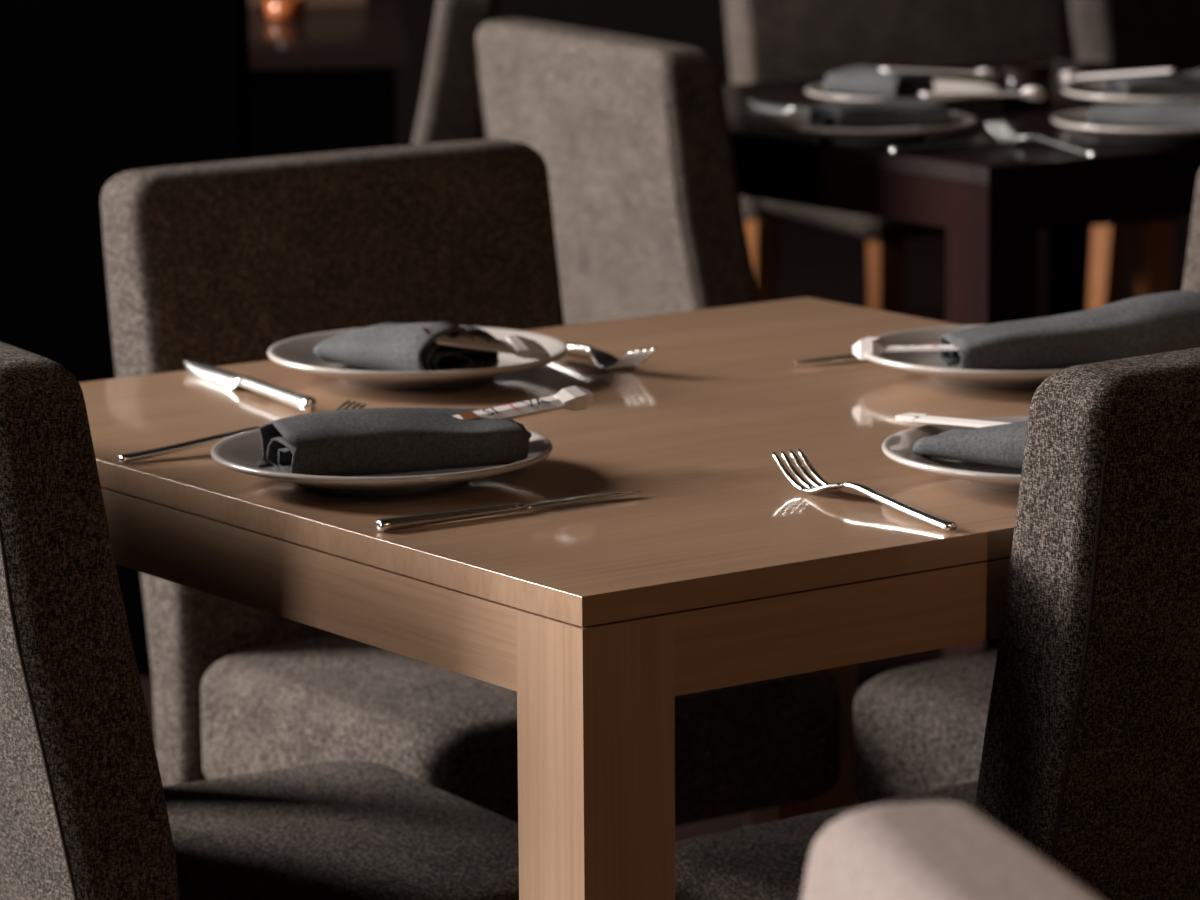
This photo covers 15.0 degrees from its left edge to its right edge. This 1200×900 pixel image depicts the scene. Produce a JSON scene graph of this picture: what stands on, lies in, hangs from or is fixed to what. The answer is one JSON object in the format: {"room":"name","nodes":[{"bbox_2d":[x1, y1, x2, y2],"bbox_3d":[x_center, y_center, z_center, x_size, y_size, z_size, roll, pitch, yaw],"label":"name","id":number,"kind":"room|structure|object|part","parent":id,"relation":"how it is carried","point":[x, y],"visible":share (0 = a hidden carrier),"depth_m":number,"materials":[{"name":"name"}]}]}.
{"room":"restaurant dining room","nodes":[
{"label":"restaurant dining room","id":0,"kind":"room"},
{"bbox_2d":[0,0,251,676],"bbox_3d":[-0.716,-1.937,5.593,0.495,4.500,0.200,0,10,0],"label":"wall pillar","id":1,"kind":"structure","parent":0,"point":[92,92],"depth_m":5.77,"materials":[{"name":"black paint"}]},
{"bbox_2d":[140,221,1190,841],"bbox_3d":[-0.496,0.602,4.480,9.800,0.100,12.200,0,10,0],"label":"floor","id":2,"kind":"structure","parent":0,"point":[817,261],"depth_m":9.44,"materials":[{"name":"brown wood"}]},
{"bbox_2d":[0,341,518,899],"bbox_3d":[-0.291,0.315,3.354,0.525,0.866,0.450,-7,12,-31],"label":"upholstered chair","id":3,"kind":"object","parent":2,"relation":"on","point":[87,812],"visible":0.94,"depth_m":3.06,"materials":[{"name":"fabric"}]},
{"bbox_3d":[-0.454,0.180,3.230,0.146,0.554,0.450,-7,12,-31],"label":"backrest","id":4,"kind":"part","parent":3,"relation":"part of","materials":[{"name":"fabric"}]},
{"bbox_3d":[-0.230,0.347,3.398,0.382,0.126,0.446,-7,12,-31],"label":"seat","id":5,"kind":"part","parent":3,"relation":"part of","materials":[{"name":"fabric"}]},
{"bbox_2d":[249,0,371,5],"bbox_3d":[-0.591,-0.469,7.667,0.440,0.866,0.525,-1,10,-6],"label":"upholstered chair","id":6,"kind":"object","parent":2,"relation":"on","point":[251,2],"visible":0.02,"depth_m":7.79,"materials":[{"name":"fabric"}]},
{"bbox_2d":[249,4,409,158],"bbox_3d":[-0.667,-0.263,6.862,0.755,0.750,0.750,-1,10,-3],"label":"table","id":7,"kind":"object","parent":2,"relation":"on","point":[323,80],"visible":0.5,"depth_m":6.49,"materials":[{"name":"brown wood"}]},
{"bbox_2d":[265,0,305,18],"bbox_3d":[-0.480,-0.695,6.937,0.064,0.070,0.064,0,10,0],"label":"glass","id":8,"kind":"object","parent":7,"relation":"on","point":[275,9],"visible":1,"depth_m":6.92,"materials":[{"name":"brown glass"}]},
{"bbox_3d":[-0.638,-0.366,6.509,0.695,0.360,0.030,-1,10,-3],"label":"panel","id":9,"kind":"part","parent":7,"relation":"part of","materials":[{"name":"black"}]},
{"bbox_2d":[413,0,498,144],"bbox_3d":[-0.399,-0.231,6.357,0.525,0.866,0.450,-1,10,-2],"label":"upholstered chair","id":10,"kind":"object","parent":2,"relation":"on","point":[450,110],"visible":0.11,"depth_m":6.09,"materials":[{"name":"fabric"}]},
{"bbox_2d":[101,139,840,825],"bbox_3d":[-0.113,0.189,4.040,0.450,0.866,0.525,-8,13,-35],"label":"upholstered chair","id":11,"kind":"object","parent":2,"relation":"on","point":[222,263],"visible":0.52,"depth_m":4.02,"materials":[{"name":"fabric"}]},
{"bbox_3d":[-0.226,0.009,4.163,0.450,0.554,0.146,-8,13,-35],"label":"backrest","id":12,"kind":"part","parent":11,"relation":"part of","materials":[{"name":"fabric"}]},
{"bbox_3d":[-0.070,0.238,3.991,0.446,0.126,0.382,-8,13,-35],"label":"seat","id":13,"kind":"part","parent":11,"relation":"part of","materials":[{"name":"fabric"}]},
{"bbox_3d":[0.162,0.464,4.013,0.042,0.331,0.042,-8,13,-35],"label":"leg","id":14,"kind":"part","parent":11,"relation":"part of","materials":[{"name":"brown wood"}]},
{"bbox_2d":[79,297,1036,899],"bbox_3d":[0.089,0.346,3.492,0.900,0.750,0.900,-8,13,-35],"label":"dining table","id":15,"kind":"object","parent":2,"relation":"on","point":[721,572],"visible":0.73,"depth_m":3.04,"materials":[{"name":"brown wood"}]},
{"bbox_2d":[117,400,365,462],"bbox_3d":[-0.262,-0.013,3.318,0.205,0.022,0.025,-8,13,-36],"label":"fork","id":16,"kind":"object","parent":15,"relation":"on","point":[160,451],"visible":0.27,"depth_m":3.29,"materials":[{"name":"silver metal"}]},
{"bbox_3d":[-0.293,-0.004,3.297,0.129,0.013,0.010,-8,13,-36],"label":"handle","id":17,"kind":"part","parent":16,"relation":"part of","materials":[{"name":"silver metal"}]},
{"bbox_2d":[183,361,316,412],"bbox_3d":[-0.277,-0.050,3.552,0.012,0.019,0.249,-6,12,-27],"label":"knife","id":18,"kind":"object","parent":15,"relation":"on","point":[225,379],"visible":1,"depth_m":3.54,"materials":[{"name":"silver metal"}]},
{"bbox_3d":[-0.309,-0.059,3.610,0.003,0.017,0.116,23,-2,-29],"label":"blade","id":19,"kind":"part","parent":18,"relation":"part of","materials":[{"name":"silver metal"}]},
{"bbox_3d":[-0.250,-0.044,3.501,0.009,0.012,0.134,24,-3,-29],"label":"handle","id":20,"kind":"part","parent":18,"relation":"part of","materials":[{"name":"silver metal"}]},
{"bbox_2d":[210,429,552,495],"bbox_3d":[-0.153,0.009,3.191,0.240,0.024,0.240,0,10,0],"label":"plate","id":21,"kind":"object","parent":15,"relation":"on","point":[242,452],"visible":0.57,"depth_m":3.13,"materials":[{"name":"grey ceramic"}]},
{"bbox_2d":[257,407,531,476],"bbox_3d":[-0.143,-0.008,3.164,0.181,0.039,0.080,-4,11,-20],"label":"napkin","id":22,"kind":"object","parent":21,"relation":"on","point":[365,441],"visible":0.97,"depth_m":3.14,"materials":[{"name":"fabric"}]},
{"bbox_2d":[453,386,593,419],"bbox_3d":[-0.058,-0.030,3.207,0.123,0.019,0.020,-8,13,-35],"label":"spoon","id":23,"kind":"object","parent":22,"relation":"on","point":[573,398],"visible":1,"depth_m":3.21,"materials":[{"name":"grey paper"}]},
{"bbox_2d":[267,326,568,389],"bbox_3d":[-0.145,-0.070,3.623,0.240,0.024,0.240,0,10,0],"label":"plate","id":24,"kind":"object","parent":15,"relation":"on","point":[297,353],"visible":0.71,"depth_m":3.57,"materials":[{"name":"grey ceramic"}]},
{"bbox_2d":[313,321,498,371],"bbox_3d":[-0.153,-0.085,3.593,0.086,0.044,0.139,-10,14,-42],"label":"napkin","id":25,"kind":"object","parent":24,"relation":"on","point":[390,346],"visible":0.92,"depth_m":3.56,"materials":[{"name":"fabric"}]},
{"bbox_2d":[422,328,549,359],"bbox_3d":[-0.090,-0.084,3.562,0.109,0.033,0.027,-6,12,-27],"label":"spoon","id":26,"kind":"object","parent":25,"relation":"on","point":[523,347],"visible":1,"depth_m":3.56,"materials":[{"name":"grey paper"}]},
{"bbox_2d":[375,491,639,531],"bbox_3d":[-0.061,0.039,3.068,0.211,0.008,0.014,-8,13,-34],"label":"knife","id":27,"kind":"object","parent":15,"relation":"on","point":[403,522],"visible":1,"depth_m":3.04,"materials":[{"name":"silver metal"}]},
{"bbox_3d":[-0.100,0.044,3.039,0.113,0.008,0.010,-7,12,-33],"label":"handle","id":28,"kind":"part","parent":27,"relation":"part of","materials":[{"name":"silver metal"}]},
{"bbox_3d":[-0.015,0.034,3.100,0.098,0.002,0.014,-8,13,-34],"label":"blade","id":29,"kind":"part","parent":27,"relation":"part of","materials":[{"name":"silver metal"}]},
{"bbox_3d":[-0.001,0.461,2.924,0.071,0.729,0.071,-8,13,-35],"label":"leg","id":30,"kind":"part","parent":15,"relation":"part of","materials":[{"name":"brown wood"}]},
{"bbox_2d":[566,343,656,369],"bbox_3d":[-0.018,-0.085,3.701,0.025,0.022,0.205,-7,12,-31],"label":"fork","id":31,"kind":"object","parent":15,"relation":"on","point":[607,361],"visible":0.77,"depth_m":3.65,"materials":[{"name":"silver metal"}]},
{"bbox_3d":[-0.038,-0.086,3.733,0.010,0.013,0.129,-7,12,-31],"label":"handle","id":32,"kind":"part","parent":31,"relation":"part of","materials":[{"name":"silver metal"}]},
{"bbox_3d":[0.087,-0.003,3.429,0.892,0.002,0.892,-8,13,-35],"label":"joint rail","id":33,"kind":"part","parent":15,"relation":"part of","materials":[{"name":"brown wood"}]},
{"bbox_3d":[0.179,0.252,4.064,0.071,0.729,0.071,-8,13,-35],"label":"leg","id":34,"kind":"part","parent":15,"relation":"part of","materials":[{"name":"brown wood"}]},
{"bbox_2d":[796,354,857,363],"bbox_3d":[0.246,-0.082,3.719,0.211,0.008,0.014,-8,13,-34],"label":"knife","id":35,"kind":"object","parent":15,"relation":"on","point":[848,356],"visible":0.24,"depth_m":3.68,"materials":[{"name":"silver metal"}]},
{"bbox_2d":[771,449,956,530],"bbox_3d":[0.181,0.027,3.081,0.025,0.022,0.205,-6,12,-29],"label":"fork","id":36,"kind":"object","parent":15,"relation":"on","point":[900,506],"visible":1,"depth_m":3.10,"materials":[{"name":"silver metal"}]},
{"bbox_3d":[0.200,0.037,3.050,0.010,0.013,0.129,-6,12,-29],"label":"handle","id":37,"kind":"part","parent":36,"relation":"part of","materials":[{"name":"silver metal"}]},
{"bbox_2d":[882,416,1028,492],"bbox_3d":[0.317,0.008,3.177,0.240,0.024,0.240,0,10,0],"label":"plate","id":38,"kind":"object","parent":15,"relation":"on","point":[898,447],"visible":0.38,"depth_m":3.17,"materials":[{"name":"grey ceramic"}]},
{"bbox_2d":[895,413,1008,426],"bbox_3d":[0.265,-0.019,3.211,0.133,0.010,0.016,9,14,43],"label":"chopstick sleeve","id":39,"kind":"object","parent":38,"relation":"on","point":[911,417],"visible":0.76,"depth_m":3.22,"materials":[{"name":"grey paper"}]},
{"bbox_2d":[913,420,1027,468],"bbox_3d":[0.317,-0.012,3.149,0.193,0.047,0.086,8,14,40],"label":"napkin","id":40,"kind":"object","parent":38,"relation":"on","point":[1003,444],"visible":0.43,"depth_m":3.15,"materials":[{"name":"fabric"}]},
{"bbox_2d":[863,324,1062,388],"bbox_3d":[0.325,-0.070,3.607,0.240,0.024,0.240,0,10,0],"label":"plate","id":41,"kind":"object","parent":15,"relation":"on","point":[928,363],"visible":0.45,"depth_m":3.55,"materials":[{"name":"grey ceramic"}]},
{"bbox_2d":[853,337,957,359],"bbox_3d":[0.272,-0.078,3.564,0.154,0.020,0.022,4,11,23],"label":"spoon","id":42,"kind":"object","parent":41,"relation":"on","point":[876,346],"visible":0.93,"depth_m":3.58,"materials":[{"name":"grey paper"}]},
{"bbox_2d":[939,291,1199,370],"bbox_3d":[0.381,-0.093,3.560,0.225,0.051,0.090,-4,11,-8],"label":"napkin","id":43,"kind":"object","parent":41,"relation":"on","point":[1156,323],"visible":0.94,"depth_m":3.52,"materials":[{"name":"fabric"}]},
{"bbox_2d":[476,19,758,324],"bbox_3d":[0.194,-0.078,5.482,0.527,0.870,0.507,-6,12,-26],"label":"upholstered chair","id":44,"kind":"object","parent":2,"relation":"on","point":[631,134],"visible":0.33,"depth_m":5.22,"materials":[{"name":"fabric"}]},
{"bbox_2d":[675,347,1199,899],"bbox_3d":[0.349,0.320,3.304,0.450,0.866,0.525,-8,13,-35],"label":"upholstered chair","id":45,"kind":"object","parent":2,"relation":"on","point":[1090,759],"visible":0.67,"depth_m":2.97,"materials":[{"name":"fabric"}]},
{"bbox_3d":[0.307,0.349,3.367,0.446,0.126,0.382,-8,13,-35],"label":"seat","id":46,"kind":"part","parent":45,"relation":"part of","materials":[{"name":"fabric"}]},
{"bbox_3d":[0.459,0.193,3.125,0.450,0.554,0.146,-8,13,-35],"label":"backrest","id":47,"kind":"part","parent":45,"relation":"part of","materials":[{"name":"fabric"}]},
{"bbox_2d":[801,802,1102,899],"bbox_3d":[-0.040,0.616,1.693,0.525,0.866,0.450,-3,11,-14],"label":"upholstered chair","id":48,"kind":"object","parent":2,"relation":"on","point":[923,850],"visible":1,"depth_m":1.79,"materials":[{"name":"fabric"}]},
{"bbox_2d":[724,0,1187,314],"bbox_3d":[0.580,-0.516,7.519,0.598,0.996,0.603,-5,11,-22],"label":"upholstered chair","id":49,"kind":"object","parent":2,"relation":"on","point":[769,40],"visible":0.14,"depth_m":7.58,"materials":[{"name":"fabric"}]},
{"bbox_3d":[0.270,-0.212,7.639,0.048,0.360,0.076,-5,11,-22],"label":"leg","id":50,"kind":"part","parent":49,"relation":"part of","materials":[{"name":"brown wood"}]},
{"bbox_3d":[0.456,-0.154,7.252,0.048,0.381,0.048,-5,11,-22],"label":"leg","id":51,"kind":"part","parent":49,"relation":"part of","materials":[{"name":"brown wood"}]},
{"bbox_3d":[0.496,-0.728,7.686,0.598,0.637,0.167,-5,11,-22],"label":"backrest","id":52,"kind":"part","parent":49,"relation":"part of","materials":[{"name":"fabric"}]},
{"bbox_3d":[0.612,-0.458,7.453,0.593,0.145,0.439,-5,11,-22],"label":"seat","id":53,"kind":"part","parent":49,"relation":"part of","materials":[{"name":"fabric"}]},
{"bbox_3d":[0.903,-0.190,7.432,0.048,0.381,0.048,-5,11,-22],"label":"leg","id":54,"kind":"part","parent":49,"relation":"part of","materials":[{"name":"brown wood"}]},
{"bbox_2d":[723,58,1199,657],"bbox_3d":[0.527,-0.054,5.670,0.900,0.750,0.900,-8,13,-35],"label":"dining table","id":55,"kind":"object","parent":2,"relation":"on","point":[1015,217],"visible":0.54,"depth_m":5.14,"materials":[{"name":"brown wood"}]},
{"bbox_2d":[747,99,812,112],"bbox_3d":[0.240,-0.413,5.527,0.012,0.018,0.249,-6,12,-27],"label":"knife","id":56,"kind":"object","parent":55,"relation":"on","point":[780,107],"visible":0.5,"depth_m":5.57,"materials":[{"name":"silver metal"}]},
{"bbox_3d":[0.268,-0.407,5.476,0.009,0.012,0.134,35,-8,-28],"label":"handle","id":57,"kind":"part","parent":56,"relation":"part of","materials":[{"name":"silver metal"}]},
{"bbox_2d":[769,110,975,144],"bbox_3d":[0.316,-0.372,5.265,0.240,0.024,0.240,0,10,0],"label":"plate","id":58,"kind":"object","parent":55,"relation":"on","point":[798,121],"visible":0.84,"depth_m":5.20,"materials":[{"name":"grey ceramic"}]},
{"bbox_2d":[809,98,951,128],"bbox_3d":[0.325,-0.389,5.258,0.157,0.032,0.076,-5,11,-24],"label":"napkin","id":59,"kind":"object","parent":58,"relation":"on","point":[890,113],"visible":0.98,"depth_m":5.24,"materials":[{"name":"fabric"}]},
{"bbox_2d":[919,87,1045,100],"bbox_3d":[0.442,-0.408,5.236,0.159,0.016,0.025,-5,11,-24],"label":"spoon","id":60,"kind":"object","parent":59,"relation":"on","point":[1032,93],"visible":1,"depth_m":5.24,"materials":[{"name":"metal"}]},
{"bbox_2d":[806,80,1000,108],"bbox_3d":[0.373,-0.433,5.598,0.240,0.024,0.240,0,10,0],"label":"plate","id":61,"kind":"object","parent":55,"relation":"on","point":[939,85],"visible":0.44,"depth_m":5.61,"materials":[{"name":"grey ceramic"}]},
{"bbox_2d":[822,66,933,97],"bbox_3d":[0.343,-0.452,5.597,0.124,0.036,0.079,9,14,41],"label":"napkin","id":62,"kind":"object","parent":61,"relation":"on","point":[855,81],"visible":0.95,"depth_m":5.58,"materials":[{"name":"fabric"}]},
{"bbox_2d":[880,68,997,78],"bbox_3d":[0.416,-0.462,5.563,0.168,0.022,0.020,-7,12,-30],"label":"spoon","id":63,"kind":"object","parent":61,"relation":"on","point":[984,73],"visible":1,"depth_m":5.56,"materials":[{"name":"metal"}]},
{"bbox_2d":[889,140,1039,154],"bbox_3d":[0.415,-0.346,5.163,0.211,0.008,0.014,-7,12,-32],"label":"knife","id":64,"kind":"object","parent":55,"relation":"on","point":[909,149],"visible":0.97,"depth_m":5.14,"materials":[{"name":"silver metal"}]},
{"bbox_3d":[0.375,-0.341,5.136,0.113,0.008,0.010,-7,12,-31],"label":"handle","id":65,"kind":"part","parent":64,"relation":"part of","materials":[{"name":"silver metal"}]},
{"bbox_3d":[0.463,-0.351,5.193,0.098,0.002,0.014,-7,12,-32],"label":"blade","id":66,"kind":"part","parent":64,"relation":"part of","materials":[{"name":"silver metal"}]},
{"bbox_3d":[0.524,-0.403,5.607,0.892,0.002,0.892,-8,13,-35],"label":"joint rail","id":67,"kind":"part","parent":55,"relation":"part of","materials":[{"name":"brown wood"}]},
{"bbox_3d":[0.437,0.061,5.103,0.071,0.729,0.071,-8,13,-35],"label":"leg","id":68,"kind":"part","parent":55,"relation":"part of","materials":[{"name":"brown wood"}]},
{"bbox_2d":[1000,63,1051,107],"bbox_3d":[0.526,-0.450,5.612,0.064,0.050,0.064,0,10,0],"label":"glass","id":69,"kind":"object","parent":55,"relation":"on","point":[1015,77],"visible":0.96,"depth_m":5.59,"materials":[{"name":"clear glass"}]},
{"bbox_2d":[985,120,1097,156],"bbox_3d":[0.503,-0.353,5.155,0.025,0.022,0.205,-6,12,-28],"label":"fork","id":70,"kind":"object","parent":55,"relation":"on","point":[1078,150],"visible":1,"depth_m":5.17,"materials":[{"name":"silver metal"}]},
{"bbox_3d":[0.521,-0.343,5.123,0.010,0.013,0.129,-6,12,-28],"label":"handle","id":71,"kind":"part","parent":70,"relation":"part of","materials":[{"name":"silver metal"}]},
{"bbox_3d":[0.617,-0.148,6.242,0.071,0.729,0.071,-8,13,-35],"label":"leg","id":72,"kind":"part","parent":55,"relation":"part of","materials":[{"name":"brown wood"}]},
{"bbox_2d":[1051,109,1199,143],"bbox_3d":[0.641,-0.372,5.253,0.240,0.024,0.240,0,10,0],"label":"plate","id":73,"kind":"object","parent":55,"relation":"on","point":[1077,120],"visible":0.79,"depth_m":5.18,"materials":[{"name":"grey ceramic"}]},
{"bbox_2d":[1087,98,1199,128],"bbox_3d":[0.647,-0.388,5.235,0.164,0.033,0.072,5,12,29],"label":"napkin","id":74,"kind":"object","parent":73,"relation":"on","point":[1174,113],"visible":0.98,"depth_m":5.21,"materials":[{"name":"fabric"}]},
{"bbox_2d":[1062,79,1199,103],"bbox_3d":[0.687,-0.433,5.584,0.240,0.024,0.240,0,10,0],"label":"plate","id":75,"kind":"object","parent":55,"relation":"on","point":[1096,91],"visible":0.4,"depth_m":5.54,"materials":[{"name":"grey ceramic"}]},
{"bbox_2d":[1057,68,1174,83],"bbox_3d":[0.631,-0.458,5.567,0.151,0.024,0.027,5,12,28],"label":"spoon","id":76,"kind":"object","parent":75,"relation":"on","point":[1069,76],"visible":1,"depth_m":5.58,"materials":[{"name":"metal"}]},
{"bbox_2d":[1107,70,1199,97],"bbox_3d":[0.707,-0.449,5.569,0.163,0.034,0.075,-3,11,-12],"label":"napkin","id":77,"kind":"object","parent":75,"relation":"on","point":[1184,84],"visible":0.94,"depth_m":5.53,"materials":[{"name":"fabric"}]},
{"bbox_2d":[853,171,1199,802],"bbox_3d":[0.550,0.205,3.927,0.525,0.866,0.450,-9,14,-40],"label":"upholstered chair","id":78,"kind":"object","parent":2,"relation":"on","point":[920,727],"visible":0.23,"depth_m":3.88,"materials":[{"name":"fabric"}]},
{"bbox_3d":[0.497,0.253,3.888,0.382,0.126,0.446,-9,14,-40],"label":"seat","id":79,"kind":"part","parent":78,"relation":"part of","materials":[{"name":"fabric"}]},
{"bbox_3d":[0.691,0.028,4.022,0.146,0.554,0.450,-9,14,-40],"label":"backrest","id":80,"kind":"part","parent":78,"relation":"part of","materials":[{"name":"fabric"}]},
{"bbox_2d":[1068,0,1199,309],"bbox_3d":[1.209,-0.611,8.016,0.598,0.996,0.603,-9,14,-41],"label":"upholstered chair","id":81,"kind":"object","parent":2,"relation":"on","point":[1151,34],"visible":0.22,"depth_m":7.99,"materials":[{"name":"fabric"}]},
{"bbox_3d":[0.895,-0.288,8.032,0.048,0.360,0.076,-9,14,-41],"label":"leg","id":82,"kind":"part","parent":81,"relation":"part of","materials":[{"name":"brown wood"}]},
{"bbox_3d":[1.063,-0.816,8.145,0.598,0.637,0.167,-9,14,-41],"label":"backrest","id":83,"kind":"part","parent":81,"relation":"part of","materials":[{"name":"fabric"}]},
{"bbox_2d":[372,0,1191,223],"bbox_3d":[-0.519,-2.736,9.970,9.800,4.500,0.200,0,10,0],"label":"wall","id":84,"kind":"structure","parent":0,"point":[701,24],"depth_m":10.19,"materials":[{"name":"black paint"}]}
]}

